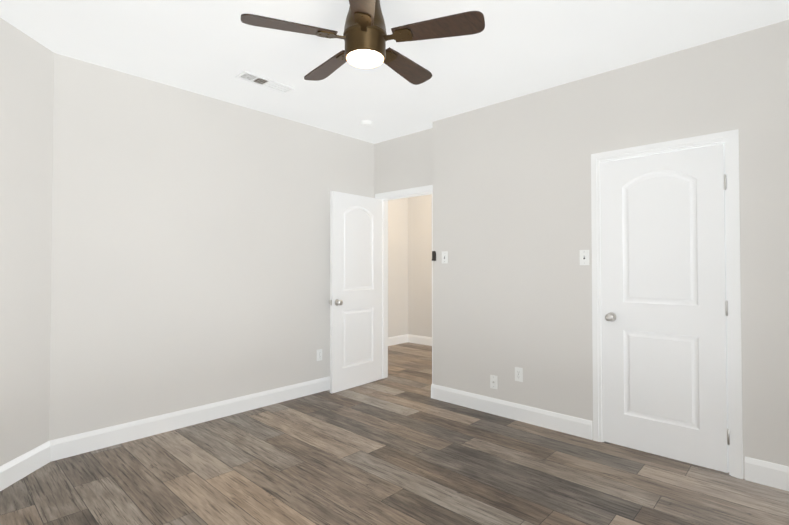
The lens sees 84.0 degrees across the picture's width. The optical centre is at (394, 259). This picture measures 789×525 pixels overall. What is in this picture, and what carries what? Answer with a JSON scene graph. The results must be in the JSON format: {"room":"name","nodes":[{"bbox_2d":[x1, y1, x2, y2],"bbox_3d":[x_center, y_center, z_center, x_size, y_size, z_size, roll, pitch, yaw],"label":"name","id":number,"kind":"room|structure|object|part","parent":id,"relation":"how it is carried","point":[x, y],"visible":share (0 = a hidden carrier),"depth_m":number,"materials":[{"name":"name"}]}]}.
{"room":"empty bedroom","nodes":[
{"label":"empty bedroom","id":0,"kind":"room"},
{"bbox_2d":[0,18,53,465],"bbox_3d":[-2.306,-0.036,2.245,0.120,2.700,1.442,0,-1,-2],"label":"wall","id":1,"kind":"structure","parent":0,"point":[26,111],"depth_m":2.68,"materials":[{"name":"grey paint"}]},
{"bbox_2d":[0,441,50,490],"bbox_3d":[-2.238,1.246,2.225,0.015,0.135,1.301,0,-1,-2],"label":"baseboard","id":2,"kind":"structure","parent":1,"relation":"attached to","point":[13,471],"depth_m":2.66,"materials":[{"name":"white wood"}]},
{"bbox_2d":[49,53,373,440],"bbox_3d":[-1.310,-0.007,4.002,0.120,2.700,3.020,-1,-1,43],"label":"wall","id":3,"kind":"structure","parent":0,"point":[190,263],"depth_m":3.49,"materials":[{"name":"grey paint"}]},
{"bbox_2d":[50,376,329,461],"bbox_3d":[-1.244,1.275,3.952,0.015,0.135,2.970,-1,-1,43],"label":"baseboard","id":4,"kind":"structure","parent":3,"relation":"attached to","point":[73,445],"depth_m":3.44,"materials":[{"name":"white wood"}]},
{"bbox_2d":[317,349,321,360],"bbox_3d":[-0.764,0.977,4.473,0.009,0.115,0.070,-1,-1,43],"label":"electrical outlet","id":5,"kind":"object","parent":3,"relation":"attached to","point":[319,354],"visible":1,"depth_m":4.47,"materials":[{"name":"white plastic"}]},
{"bbox_2d":[0,342,788,524],"bbox_3d":[0.205,1.383,3.371,5.760,0.100,6.190,-1,-1,43],"label":"floor","id":6,"kind":"structure","parent":0,"point":[398,445],"depth_m":2.67,"materials":[{"name":"brown wood"}]},
{"bbox_2d":[0,0,788,143],"bbox_3d":[0.205,-1.417,3.419,5.760,0.100,6.190,-1,-1,43],"label":"ceiling","id":7,"kind":"structure","parent":0,"point":[513,49],"depth_m":2.82,"materials":[{"name":"paint"}]},
{"bbox_2d":[235,71,294,93],"bbox_3d":[-0.992,-1.362,3.389,0.145,0.010,0.430,-1,-1,43],"label":"ceiling vent","id":8,"kind":"object","parent":7,"relation":"in","point":[247,76],"visible":1,"depth_m":3.37,"materials":[{"name":"white metal"}]},
{"bbox_2d":[241,0,484,84],"bbox_3d":[-0.151,-1.200,2.308,1.166,0.370,1.163,-1,-1,43],"label":"ceiling fan","id":9,"kind":"object","parent":7,"relation":"hanging from","point":[365,37],"visible":1,"depth_m":2.19,"materials":[{"name":"brown wood"}]},
{"bbox_3d":[-0.513,-1.140,2.152,0.297,0.038,0.440,-1,-1,43],"label":"blade","id":10,"kind":"part","parent":9,"relation":"part of","materials":[{"name":"brown wood"}]},
{"bbox_3d":[-0.377,-1.133,2.583,0.460,0.038,0.182,-1,-1,43],"label":"blade","id":11,"kind":"part","parent":9,"relation":"part of","materials":[{"name":"brown wood"}]},
{"bbox_3d":[-0.143,-1.144,1.893,0.382,0.038,0.387,-1,-1,43],"label":"blade","id":12,"kind":"part","parent":9,"relation":"part of","materials":[{"name":"brown wood"}]},
{"bbox_3d":[-0.152,-1.030,2.272,0.196,0.027,0.196,-1,-1,43],"label":"glass","id":13,"kind":"part","parent":9,"relation":"part of","materials":[{"name":"white glass"}]},
{"bbox_3d":[0.058,-1.133,2.593,0.175,0.038,0.460,-1,-1,43],"label":"blade","id":14,"kind":"part","parent":9,"relation":"part of","materials":[{"name":"brown wood"}]},
{"bbox_3d":[0.214,-1.140,2.168,0.443,0.038,0.291,-1,-1,43],"label":"blade","id":15,"kind":"part","parent":9,"relation":"part of","materials":[{"name":"brown wood"}]},
{"bbox_2d":[359,120,372,126],"bbox_3d":[-0.280,-1.332,4.318,0.132,0.038,0.132,-1,-1,43],"label":"smoke detector","id":16,"kind":"object","parent":7,"relation":"attached to","point":[366,123],"visible":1,"depth_m":4.28,"materials":[{"name":"white plastic"}]},
{"bbox_2d":[388,198,407,336],"bbox_3d":[-0.437,0.041,6.830,0.120,2.700,2.060,-1,-1,43],"label":"wall","id":17,"kind":"structure","parent":0,"point":[397,267],"depth_m":7.27,"materials":[{"name":"beige paint"}]},
{"bbox_2d":[388,334,407,345],"bbox_3d":[-0.429,1.322,6.719,0.015,0.135,1.940,-1,-1,43],"label":"baseboard","id":18,"kind":"structure","parent":17,"relation":"attached to","point":[399,339],"depth_m":7.23,"materials":[{"name":"white wood"}]},
{"bbox_2d":[374,128,432,197],"bbox_3d":[-0.325,0.014,5.230,2.475,2.700,0.120,-1,-1,43],"label":"wall","id":19,"kind":"structure","parent":0,"point":[403,162],"depth_m":4.76,"materials":[{"name":"grey paint"}]},
{"bbox_2d":[375,185,432,383],"bbox_3d":[0.151,0.298,4.778,0.884,2.118,0.152,-1,-1,43],"label":"door frame","id":20,"kind":"structure","parent":19,"relation":"attached to","point":[385,197],"depth_m":5.02,"materials":[{"name":"white wood"}]},
{"bbox_2d":[329,191,381,392],"bbox_3d":[-0.393,0.330,4.691,0.169,2.030,0.753,-1,-1,40],"label":"entry door","id":21,"kind":"structure","parent":20,"relation":"attached to","point":[355,301],"depth_m":4.64,"materials":[{"name":"white paint"}]},
{"bbox_3d":[-0.605,0.436,4.439,0.169,0.066,0.096,-1,-1,40],"label":"knob","id":22,"kind":"part","parent":21,"relation":"part of","materials":[{"name":"grey metal"}]},
{"bbox_2d":[408,194,431,336],"bbox_3d":[1.590,0.032,6.257,3.620,2.700,0.120,-1,-1,43],"label":"wall","id":23,"kind":"structure","parent":0,"point":[419,265],"depth_m":7.27,"materials":[{"name":"beige paint"}]},
{"bbox_2d":[408,334,431,345],"bbox_3d":[1.325,1.317,6.392,3.020,0.135,0.015,-1,-1,43],"label":"baseboard","id":24,"kind":"structure","parent":23,"relation":"attached to","point":[422,340],"depth_m":7.22,"materials":[{"name":"white wood"}]},
{"bbox_2d":[433,20,788,478],"bbox_3d":[1.653,-0.020,3.188,3.365,2.700,0.150,-1,-1,43],"label":"wall","id":25,"kind":"structure","parent":0,"point":[512,277],"depth_m":3.36,"materials":[{"name":"grey paint"}]},
{"bbox_2d":[432,251,435,260],"bbox_3d":[0.382,-0.034,4.263,0.040,0.093,0.022,-1,-1,43],"label":"remote","id":26,"kind":"object","parent":25,"relation":"attached to","point":[433,255],"visible":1,"depth_m":4.26,"materials":[{"name":"grey plastic"}]},
{"bbox_2d":[442,251,447,262],"bbox_3d":[0.475,-0.019,4.180,0.070,0.115,0.016,-1,-1,43],"label":"light switch","id":27,"kind":"object","parent":25,"relation":"attached to","point":[444,256],"visible":1,"depth_m":4.18,"materials":[{"name":"white plastic"}]},
{"bbox_2d":[490,375,496,388],"bbox_3d":[0.858,1.065,3.802,0.070,0.115,0.017,-1,-1,43],"label":"outlet","id":28,"kind":"object","parent":25,"relation":"attached to","point":[493,381],"visible":1,"depth_m":3.80,"materials":[{"name":"white plastic"}]},
{"bbox_2d":[431,384,591,439],"bbox_3d":[0.908,1.272,3.752,1.508,0.135,0.015,-1,-1,43],"label":"baseboard","id":29,"kind":"structure","parent":25,"relation":"attached to","point":[572,425],"depth_m":3.64,"materials":[{"name":"white wood"}]},
{"bbox_2d":[515,367,522,381],"bbox_3d":[1.032,0.958,3.646,0.070,0.115,0.009,-1,-1,43],"label":"electrical outlet","id":30,"kind":"object","parent":25,"relation":"attached to","point":[518,374],"visible":1,"depth_m":3.64,"materials":[{"name":"white plastic"}]},
{"bbox_2d":[580,250,588,264],"bbox_3d":[1.423,-0.014,3.290,0.070,0.115,0.016,-1,-1,43],"label":"light switch","id":31,"kind":"object","parent":25,"relation":"attached to","point":[584,257],"visible":1,"depth_m":3.29,"materials":[{"name":"white plastic"}]},
{"bbox_2d":[601,144,729,472],"bbox_3d":[1.797,0.301,2.963,0.735,2.030,0.169,-1,-1,43],"label":"closet door","id":32,"kind":"structure","parent":25,"relation":"in","point":[664,308],"depth_m":2.92,"materials":[{"name":"white paint"}]},
{"bbox_3d":[1.564,0.415,3.180,0.096,0.066,0.169,-1,-1,43],"label":"knob","id":33,"kind":"part","parent":32,"relation":"part of","materials":[{"name":"grey metal"}]},
{"bbox_3d":[2.056,0.307,2.711,0.013,1.664,0.036,-1,-1,43],"label":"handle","id":34,"kind":"part","parent":32,"relation":"part of","materials":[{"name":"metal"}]},
{"bbox_2d":[591,129,742,478],"bbox_3d":[1.831,0.271,3.004,0.864,2.112,0.166,-1,-1,43],"label":"trim","id":35,"kind":"structure","parent":25,"relation":"attached to","point":[729,140],"depth_m":2.71,"materials":[{"name":"white wood"}]},
{"bbox_2d":[745,457,788,490],"bbox_3d":[2.419,1.248,2.333,0.868,0.135,0.015,-1,-1,43],"label":"baseboard","id":36,"kind":"structure","parent":25,"relation":"attached to","point":[766,473],"depth_m":2.56,"materials":[{"name":"white wood"}]}
]}

